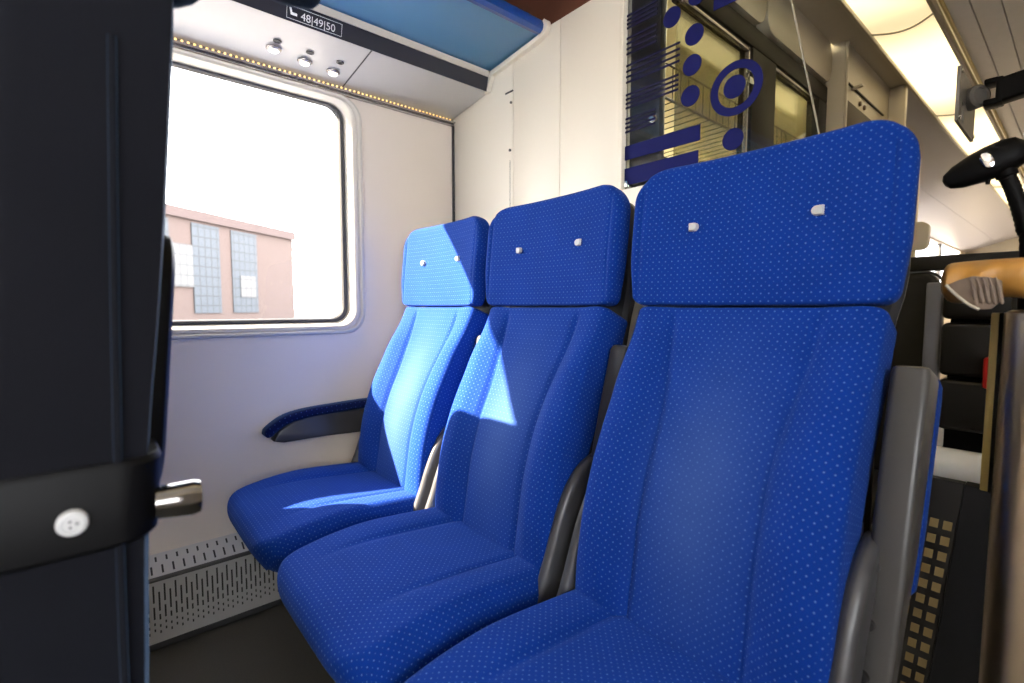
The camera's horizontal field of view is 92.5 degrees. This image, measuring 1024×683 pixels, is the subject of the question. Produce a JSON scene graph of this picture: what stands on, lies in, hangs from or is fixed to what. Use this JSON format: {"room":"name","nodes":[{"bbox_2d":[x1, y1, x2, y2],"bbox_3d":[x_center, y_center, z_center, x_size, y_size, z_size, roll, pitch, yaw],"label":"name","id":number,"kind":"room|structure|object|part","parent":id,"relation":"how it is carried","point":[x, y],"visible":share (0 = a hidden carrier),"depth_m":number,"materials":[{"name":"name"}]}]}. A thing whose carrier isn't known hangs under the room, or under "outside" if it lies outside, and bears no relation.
{"room":"train carriage","nodes":[
{"label":"train carriage","id":0,"kind":"room"},
{"bbox_2d":[149,97,453,555],"bbox_3d":[-1.696,-0.193,0.902,3.800,2.200,0.090,-3,5,-40],"label":"wall","id":1,"kind":"structure","parent":0,"point":[223,392],"depth_m":1.69,"materials":[{"name":"white plastic"}]},
{"bbox_2d":[149,533,282,651],"bbox_3d":[-1.576,0.783,0.956,3.565,0.242,0.087,-3,5,-40],"label":"heater cover","id":2,"kind":"object","parent":1,"relation":"attached to","point":[197,588],"visible":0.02,"depth_m":1.47,"materials":[{"name":"grey metal"}]},
{"bbox_2d":[172,39,454,339],"bbox_3d":[-1.692,-0.394,0.858,3.768,0.856,0.080,-3,5,-40],"label":"window","id":3,"kind":"structure","parent":1,"relation":"in","point":[350,317],"depth_m":1.73,"materials":[{"name":"white plastic"}]},
{"bbox_2d":[262,398,366,441],"bbox_3d":[-0.642,0.276,1.740,0.444,0.116,0.054,-3,5,-40],"label":"armrest","id":4,"kind":"object","parent":1,"relation":"attached to","point":[342,417],"depth_m":1.69,"materials":[{"name":"grey plastic"}]},
{"bbox_3d":[-0.635,0.292,1.749,0.412,0.082,0.050,-3,5,-40],"label":"armrest","id":5,"kind":"part","parent":4,"relation":"part of","materials":[{"name":"grey plastic"}]},
{"bbox_2d":[173,0,550,120],"bbox_3d":[-1.474,-0.893,0.606,3.719,0.170,0.573,-3,5,-40],"label":"luggage rack","id":6,"kind":"object","parent":1,"relation":"attached to","point":[438,58],"visible":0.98,"depth_m":1.54,"materials":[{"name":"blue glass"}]},
{"bbox_2d":[265,44,281,53],"bbox_3d":[-0.725,-0.888,1.491,0.045,0.019,0.045,-3,5,-40],"label":"light","id":7,"kind":"object","parent":6,"relation":"attached to","point":[269,48],"depth_m":1.48,"materials":[{"name":"white"}]},
{"bbox_2d":[297,58,311,65],"bbox_3d":[-0.662,-0.891,1.566,0.045,0.019,0.045,-3,5,-40],"label":"light","id":8,"kind":"object","parent":6,"relation":"attached to","point":[300,61],"depth_m":1.56,"materials":[{"name":"white"}]},
{"bbox_3d":[-1.659,-0.828,0.826,3.715,0.009,0.005,-3,5,-40],"label":"led rail","id":9,"kind":"part","parent":6,"relation":"part of","materials":[{"name":"metal"}]},
{"bbox_2d":[326,68,339,76],"bbox_3d":[-0.596,-0.894,1.633,0.045,0.019,0.045,-3,5,-40],"label":"light","id":10,"kind":"object","parent":6,"relation":"attached to","point":[330,72],"depth_m":1.62,"materials":[{"name":"white"}]},
{"bbox_2d":[319,0,536,70],"bbox_3d":[-1.412,-0.926,0.524,3.711,0.036,0.295,-3,5,-40],"label":"glass shelf","id":11,"kind":"object","parent":6,"relation":"attached to","point":[475,35],"depth_m":1.55,"materials":[{"name":"blue glass"}]},
{"bbox_2d":[452,127,454,221],"bbox_3d":[-0.244,-0.165,2.078,0.010,1.490,0.008,-3,5,-40],"label":"trim","id":12,"kind":"structure","parent":1,"relation":"attached to","point":[453,154],"depth_m":2.04,"materials":[{"name":"black rubber"}]},
{"bbox_2d":[149,376,946,682],"bbox_3d":[2.616,0.808,2.775,12.900,0.060,2.940,-3,5,-40],"label":"floor","id":13,"kind":"structure","parent":0,"point":[265,646],"depth_m":1.36,"materials":[{"name":"grey"}]},
{"bbox_2d":[0,0,320,682],"bbox_3d":[-0.589,0.266,0.482,0.689,1.339,0.490,-3,5,-40],"label":"seat","id":14,"kind":"object","parent":13,"relation":"on","point":[87,258],"visible":1,"depth_m":0.38,"materials":[{"name":"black plastic"}]},
{"bbox_3d":[-0.488,0.078,0.559,0.173,0.872,0.475,-3,5,-40],"label":"backrest","id":15,"kind":"part","parent":14,"relation":"part of","materials":[{"name":"black plastic"}]},
{"bbox_2d":[150,235,174,478],"bbox_3d":[-0.446,0.014,0.592,0.044,0.260,0.339,-3,5,-40],"label":"tray","id":16,"kind":"object","parent":14,"relation":"on","point":[159,409],"depth_m":0.47,"materials":[{"name":"black plastic"}]},
{"bbox_3d":[-0.296,0.140,0.434,0.036,0.031,0.031,-3,5,-40],"label":"strap knob","id":17,"kind":"part","parent":14,"relation":"part of","materials":[{"name":"silver metal"}]},
{"bbox_3d":[-0.270,-0.346,0.456,0.182,0.118,0.044,-3,5,-40],"label":"grab handle","id":18,"kind":"part","parent":14,"relation":"part of","materials":[{"name":"plastic"}]},
{"bbox_2d":[227,216,495,572],"bbox_3d":[-0.417,0.248,1.449,0.715,1.242,0.494,-3,5,-40],"label":"passenger seat","id":19,"kind":"object","parent":13,"relation":"on","point":[392,468],"visible":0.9,"depth_m":1.44,"materials":[{"name":"blue fabric"}]},
{"bbox_2d":[227,462,415,572],"bbox_3d":[-0.524,0.475,1.392,0.455,0.138,0.464,-3,5,-40],"label":"cushion","id":20,"kind":"object","parent":19,"relation":"on","point":[276,516],"depth_m":1.29,"materials":[{"name":"blue fabric"}]},
{"bbox_3d":[-0.289,0.174,1.568,0.277,0.569,0.416,-3,5,-40],"label":"backrest","id":21,"kind":"part","parent":19,"relation":"part of","materials":[{"name":"blue fabric"}]},
{"bbox_3d":[-0.112,0.214,1.412,0.188,0.463,0.044,-3,5,-40],"label":"armrest","id":22,"kind":"part","parent":19,"relation":"part of","materials":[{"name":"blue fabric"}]},
{"bbox_2d":[277,185,634,682],"bbox_3d":[-0.100,0.274,1.077,0.715,1.242,0.494,-3,5,-40],"label":"passenger seat","id":23,"kind":"object","parent":13,"relation":"on","point":[378,600],"visible":0.96,"depth_m":1.05,"materials":[{"name":"blue fabric"}]},
{"bbox_2d":[277,507,539,682],"bbox_3d":[-0.206,0.501,1.020,0.455,0.138,0.464,-3,5,-40],"label":"cushion","id":24,"kind":"object","parent":23,"relation":"on","point":[378,600],"depth_m":0.91,"materials":[{"name":"blue fabric"}]},
{"bbox_3d":[0.029,0.200,1.196,0.277,0.569,0.416,-3,5,-40],"label":"backrest","id":25,"kind":"part","parent":23,"relation":"part of","materials":[{"name":"blue fabric"}]},
{"bbox_3d":[0.206,0.240,1.040,0.188,0.463,0.044,-3,5,-40],"label":"armrest","id":26,"kind":"part","parent":23,"relation":"part of","materials":[{"name":"grey plastic"}]},
{"bbox_2d":[404,120,942,682],"bbox_3d":[0.218,0.300,0.705,0.715,1.242,0.494,-3,5,-40],"label":"passenger seat","id":27,"kind":"object","parent":13,"relation":"on","point":[716,535],"visible":1,"depth_m":0.74,"materials":[{"name":"blue fabric"}]},
{"bbox_2d":[404,589,738,682],"bbox_3d":[0.111,0.527,0.648,0.455,0.138,0.464,-3,5,-40],"label":"cushion","id":28,"kind":"object","parent":27,"relation":"on","point":[574,635],"depth_m":0.73,"materials":[{"name":"blue fabric"}]},
{"bbox_3d":[0.346,0.226,0.823,0.277,0.569,0.416,-3,5,-40],"label":"backrest","id":29,"kind":"part","parent":27,"relation":"part of","materials":[{"name":"blue fabric"}]},
{"bbox_3d":[0.523,0.267,0.668,0.188,0.463,0.044,-3,5,-40],"label":"armrest","id":30,"kind":"part","parent":27,"relation":"part of","materials":[{"name":"grey plastic"}]},
{"bbox_2d":[671,0,831,162],"bbox_3d":[0.844,-0.150,1.679,1.055,2.004,0.057,-3,5,-40],"label":"wall","id":31,"kind":"structure","parent":13,"relation":"on","point":[764,32],"depth_m":1.55,"materials":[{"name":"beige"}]},
{"bbox_3d":[0.585,-0.547,1.442,0.391,0.726,0.006,-3,5,-40],"label":"glass pane","id":32,"kind":"part","parent":31,"relation":"part of","materials":[{"name":"clear glass"}]},
{"bbox_3d":[0.617,-1.058,1.412,0.448,0.156,0.042,-3,5,-40],"label":"header panel","id":33,"kind":"part","parent":31,"relation":"part of","materials":[{"name":"beige plastic"}]},
{"bbox_3d":[0.840,-0.957,1.627,1.055,0.062,0.045,-3,5,-40],"label":"rail","id":34,"kind":"part","parent":31,"relation":"part of","materials":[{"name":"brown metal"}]},
{"bbox_3d":[1.021,-0.573,1.812,0.396,0.726,0.006,-3,5,-40],"label":"glass pane","id":35,"kind":"part","parent":31,"relation":"part of","materials":[{"name":"clear glass"}]},
{"bbox_3d":[1.024,-1.082,1.758,0.594,0.156,0.042,-3,5,-40],"label":"header panel","id":36,"kind":"part","parent":31,"relation":"part of","materials":[{"name":"beige plastic"}]},
{"bbox_2d":[793,0,905,87],"bbox_3d":[-0.296,-1.081,0.528,5.530,0.038,0.120,-3,5,-40],"label":"trim","id":37,"kind":"structure","parent":31,"relation":"attached to","point":[829,17],"depth_m":1.83,"materials":[{"name":"beige plastic"}]},
{"bbox_2d":[860,271,943,539],"bbox_3d":[1.150,0.311,1.645,0.463,1.090,0.381,-3,5,-40],"label":"seat","id":38,"kind":"object","parent":13,"relation":"on","point":[908,349],"visible":0.1,"depth_m":1.62,"materials":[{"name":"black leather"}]},
{"bbox_2d":[862,469,878,523],"bbox_3d":[1.101,0.481,1.615,0.333,0.105,0.370,-3,5,-40],"label":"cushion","id":39,"kind":"object","parent":38,"relation":"on","point":[876,471],"depth_m":1.46,"materials":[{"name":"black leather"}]},
{"bbox_3d":[1.256,0.103,1.721,0.184,0.672,0.370,-3,5,-40],"label":"backrest","id":40,"kind":"part","parent":38,"relation":"part of","materials":[{"name":"grey plastic"}]},
{"bbox_2d":[922,282,943,379],"bbox_3d":[1.129,0.360,1.340,0.040,1.034,0.034,-3,5,-40],"label":"upright","id":41,"kind":"object","parent":13,"relation":"on","point":[934,319],"visible":0.25,"depth_m":1.30,"materials":[{"name":"grey plastic"}]},
{"bbox_2d":[864,251,1018,532],"bbox_3d":[1.000,0.345,1.167,0.030,1.088,0.260,-3,5,-40],"label":"rail","id":42,"kind":"object","parent":13,"relation":"on","point":[925,263],"visible":0.04,"depth_m":1.13,"materials":[{"name":"brown metal"}]},
{"bbox_3d":[0.921,0.355,1.260,0.016,1.056,0.012,-3,5,-40],"label":"post","id":43,"kind":"part","parent":42,"relation":"part of","materials":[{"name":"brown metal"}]},
{"bbox_3d":[1.076,0.367,1.078,0.016,1.056,0.012,-3,5,-40],"label":"post","id":44,"kind":"part","parent":42,"relation":"part of","materials":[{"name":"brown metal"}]},
{"bbox_2d":[897,475,991,682],"bbox_3d":[0.856,0.581,1.004,0.100,0.600,0.235,-3,5,-40],"label":"perforated panel","id":45,"kind":"object","parent":13,"relation":"on","point":[943,634],"visible":0.47,"depth_m":0.98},
{"bbox_2d":[933,297,1011,483],"bbox_3d":[1.196,0.383,1.218,0.139,1.004,0.240,-3,5,-40],"label":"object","id":46,"kind":"object","parent":13,"relation":"on","point":[964,350],"visible":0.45,"depth_m":1.23,"materials":[{"name":"black leather"}]},
{"bbox_3d":[1.204,0.057,1.199,0.060,0.350,0.235,-3,5,-40],"label":"padded panel","id":47,"kind":"part","parent":46,"relation":"part of","materials":[{"name":"black leather"}]},
{"bbox_3d":[1.153,0.076,1.177,0.041,0.075,0.030,-3,5,-40],"label":"red handle","id":48,"kind":"part","parent":46,"relation":"part of","materials":[{"name":"plastic"}]},
{"bbox_2d":[942,137,1023,309],"bbox_3d":[0.735,0.303,0.790,0.114,1.224,0.047,3,5,37],"label":"stalk","id":49,"kind":"object","parent":13,"relation":"on","point":[1000,161],"visible":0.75,"depth_m":0.73,"materials":[{"name":"black plastic"}]},
{"bbox_2d":[978,310,1023,682],"bbox_3d":[0.696,0.440,0.680,0.120,0.966,0.120,-3,5,-40],"label":"partition panel","id":50,"kind":"object","parent":13,"relation":"on","point":[1002,462],"visible":1,"depth_m":0.66,"materials":[{"name":"brown metal"}]},
{"bbox_2d":[941,257,1023,310],"bbox_3d":[0.691,-0.079,0.643,0.132,0.077,0.190,-3,5,-40],"label":"pad","id":51,"kind":"object","parent":50,"relation":"on","point":[980,284],"visible":1,"depth_m":0.64,"materials":[{"name":"orange leather"}]},
{"bbox_2d":[454,0,645,345],"bbox_3d":[0.213,-0.239,1.565,0.041,2.197,1.371,-3,5,-40],"label":"wall","id":52,"kind":"structure","parent":0,"point":[551,124],"depth_m":1.59,"materials":[{"name":"grey plastic"}]},
{"bbox_2d":[629,0,666,187],"bbox_3d":[0.369,-0.230,1.453,0.038,2.194,0.147,-3,5,-40],"label":"door","id":53,"kind":"structure","parent":52,"relation":"in","point":[656,130],"depth_m":1.38,"materials":[{"name":"black metal"}]},
{"bbox_3d":[0.396,-0.625,1.376,0.014,0.027,0.027,-3,5,-40],"label":"knob","id":54,"kind":"part","parent":53,"relation":"part of","materials":[{"name":"silver metal"}]},
{"bbox_2d":[624,0,819,188],"bbox_3d":[0.489,-0.864,1.195,0.024,0.883,0.509,-3,5,-40],"label":"glass screen","id":55,"kind":"object","parent":52,"relation":"on","point":[735,85],"visible":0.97,"depth_m":1.27,"materials":[{"name":"blue glass"}]},
{"bbox_3d":[0.491,-0.864,1.193,0.008,0.883,0.500,-3,5,-40],"label":"glass pane","id":56,"kind":"part","parent":55,"relation":"part of","materials":[{"name":"clear glass"}]},
{"bbox_2d":[938,0,1023,173],"bbox_3d":[2.573,-1.215,2.607,12.400,0.011,0.012,-3,5,-40],"label":"trim","id":57,"kind":"structure","parent":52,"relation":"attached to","point":[942,3],"depth_m":1.96,"materials":[{"name":"beige metal"}]},
{"bbox_2d":[664,100,673,157],"bbox_3d":[1.030,-0.337,2.987,2.938,2.194,0.060,-3,5,-40],"label":"wall","id":58,"kind":"structure","parent":0,"point":[671,105],"depth_m":2.76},
{"bbox_2d":[664,62,674,158],"bbox_3d":[0.894,-0.910,2.364,1.900,0.130,0.640,-3,5,-40],"label":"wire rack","id":59,"kind":"object","parent":58,"relation":"attached to","point":[670,100],"visible":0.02,"depth_m":1.66,"materials":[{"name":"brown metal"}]},
{"bbox_3d":[1.098,-0.846,2.128,1.900,0.010,0.010,-3,5,-40],"label":"rail","id":60,"kind":"part","parent":59,"relation":"part of","materials":[{"name":"brown metal"}]},
{"bbox_2d":[665,0,675,99],"bbox_3d":[1.295,-1.381,2.555,2.878,0.058,0.830,-3,5,-40],"label":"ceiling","id":61,"kind":"structure","parent":0,"point":[670,32],"depth_m":2.23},
{"bbox_2d":[823,41,889,131],"bbox_3d":[1.506,-0.200,2.228,0.666,2.027,0.126,-3,5,-40],"label":"wall","id":62,"kind":"structure","parent":0,"point":[874,89],"depth_m":1.97,"materials":[{"name":"beige plastic"}]},
{"bbox_2d":[843,41,907,127],"bbox_3d":[1.568,-0.778,2.116,0.666,0.797,0.065,-3,5,-40],"label":"niche","id":63,"kind":"object","parent":62,"relation":"attached to","point":[897,111],"visible":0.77,"depth_m":2.08,"materials":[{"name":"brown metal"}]},
{"bbox_3d":[1.808,-0.792,2.319,0.035,0.797,0.064,-3,5,-40],"label":"panel","id":64,"kind":"part","parent":63,"relation":"part of","materials":[{"name":"beige plastic"}]},
{"bbox_2d":[911,164,920,256],"bbox_3d":[2.411,-0.379,3.584,0.060,2.194,0.820,-3,5,-40],"label":"wall","id":65,"kind":"structure","parent":0,"point":[913,253],"depth_m":3.24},
{"bbox_2d":[930,237,964,378],"bbox_3d":[4.577,-0.319,5.568,5.800,1.800,0.060,-3,5,-40],"label":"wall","id":66,"kind":"structure","parent":0,"point":[958,251],"depth_m":6.63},
{"bbox_2d":[916,240,956,281],"bbox_3d":[4.807,-0.881,5.722,4.400,0.650,0.040,-3,5,-40],"label":"window","id":67,"kind":"structure","parent":66,"relation":"in","point":[934,249],"depth_m":6.19,"materials":[{"name":"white glass"}]},
{"bbox_2d":[906,87,1017,251],"bbox_3d":[4.326,-1.280,4.818,7.065,0.238,0.652,-3,5,-40],"label":"ceiling","id":68,"kind":"structure","parent":0,"point":[970,218],"depth_m":4.45,"materials":[{"name":"white paint"}]},
{"bbox_2d":[912,222,930,250],"bbox_3d":[2.500,-0.872,3.073,0.060,0.600,0.200,-3,5,-40],"label":"panel","id":69,"kind":"object","parent":68,"relation":"hanging from","point":[922,230],"visible":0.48,"depth_m":3.02,"materials":[{"name":"beige plastic"}]},
{"bbox_2d":[936,0,1023,175],"bbox_3d":[3.005,-1.217,2.176,12.700,0.055,1.640,-3,5,-40],"label":"ceiling slats","id":70,"kind":"structure","parent":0,"point":[991,31],"depth_m":1.91,"materials":[{"name":"beige metal"}]},
{"bbox_2d":[837,0,1023,209],"bbox_3d":[2.459,-1.217,2.663,12.500,0.028,0.204,-3,5,-40],"label":"ceiling light","id":71,"kind":"object","parent":70,"relation":"attached to","point":[915,37],"visible":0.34,"depth_m":1.99,"materials":[{"name":"beige plastic"}]},
{"bbox_3d":[2.521,-1.212,2.591,12.500,0.028,0.014,-3,5,-40],"label":"rail","id":72,"kind":"part","parent":71,"relation":"part of","materials":[{"name":"metal"}]},
{"bbox_2d":[954,65,1023,141],"bbox_3d":[1.269,-0.101,0.980,0.224,2.003,0.595,-3,5,-40],"label":"pivot bracket","id":73,"kind":"object","parent":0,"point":[1009,88],"visible":1,"depth_m":1.12,"materials":[{"name":"silver metal"}]},
{"bbox_3d":[1.082,-0.561,1.168,0.224,0.120,0.006,-3,5,-40],"label":"slotted plate","id":74,"kind":"part","parent":73,"relation":"part of","materials":[{"name":"grey metal"}]},
{"bbox_3d":[1.282,-0.579,0.924,0.040,0.097,0.503,-3,5,-40],"label":"arm","id":75,"kind":"part","parent":73,"relation":"part of","materials":[{"name":"black plastic"}]},
{"bbox_2d":[965,237,1018,253],"bbox_3d":[7.578,-0.589,6.562,0.080,2.200,2.410,-3,5,-40],"label":"wall","id":76,"kind":"structure","parent":0,"point":[1012,244],"depth_m":7.06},
{"label":"outside","id":77,"kind":"structure","parent":0,"visible":0},
{"bbox_2d":[281,310,336,318],"bbox_3d":[-63.030,-6.520,120.185,380.000,0.580,258.500,-3,5,-40],"label":"ground","id":78,"kind":"structure","parent":77,"point":[298,313],"depth_m":107.52,"materials":[{"name":"white"}]},
{"bbox_2d":[165,203,295,319],"bbox_3d":[-43.434,-8.103,50.223,45.698,12.300,39.285,-3,5,-40],"label":"building","id":79,"kind":"structure","parent":78,"relation":"on","point":[226,267],"depth_m":59.13,"materials":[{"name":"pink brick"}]},
{"bbox_3d":[-35.777,-8.188,52.157,0.180,4.600,4.150,1,4,13],"label":"pale panel","id":80,"kind":"part","parent":79,"relation":"part of","materials":[{"name":"white"}]},
{"bbox_3d":[-43.434,-13.689,49.832,14.550,1.100,46.170,1,4,13],"label":"cornice","id":81,"kind":"part","parent":79,"relation":"part of","materials":[{"name":"brick"}]},
{"bbox_3d":[-33.504,-6.938,62.238,0.180,2.700,2.600,1,4,13],"label":"pale panel","id":82,"kind":"part","parent":79,"relation":"part of","materials":[{"name":"white"}]}
]}

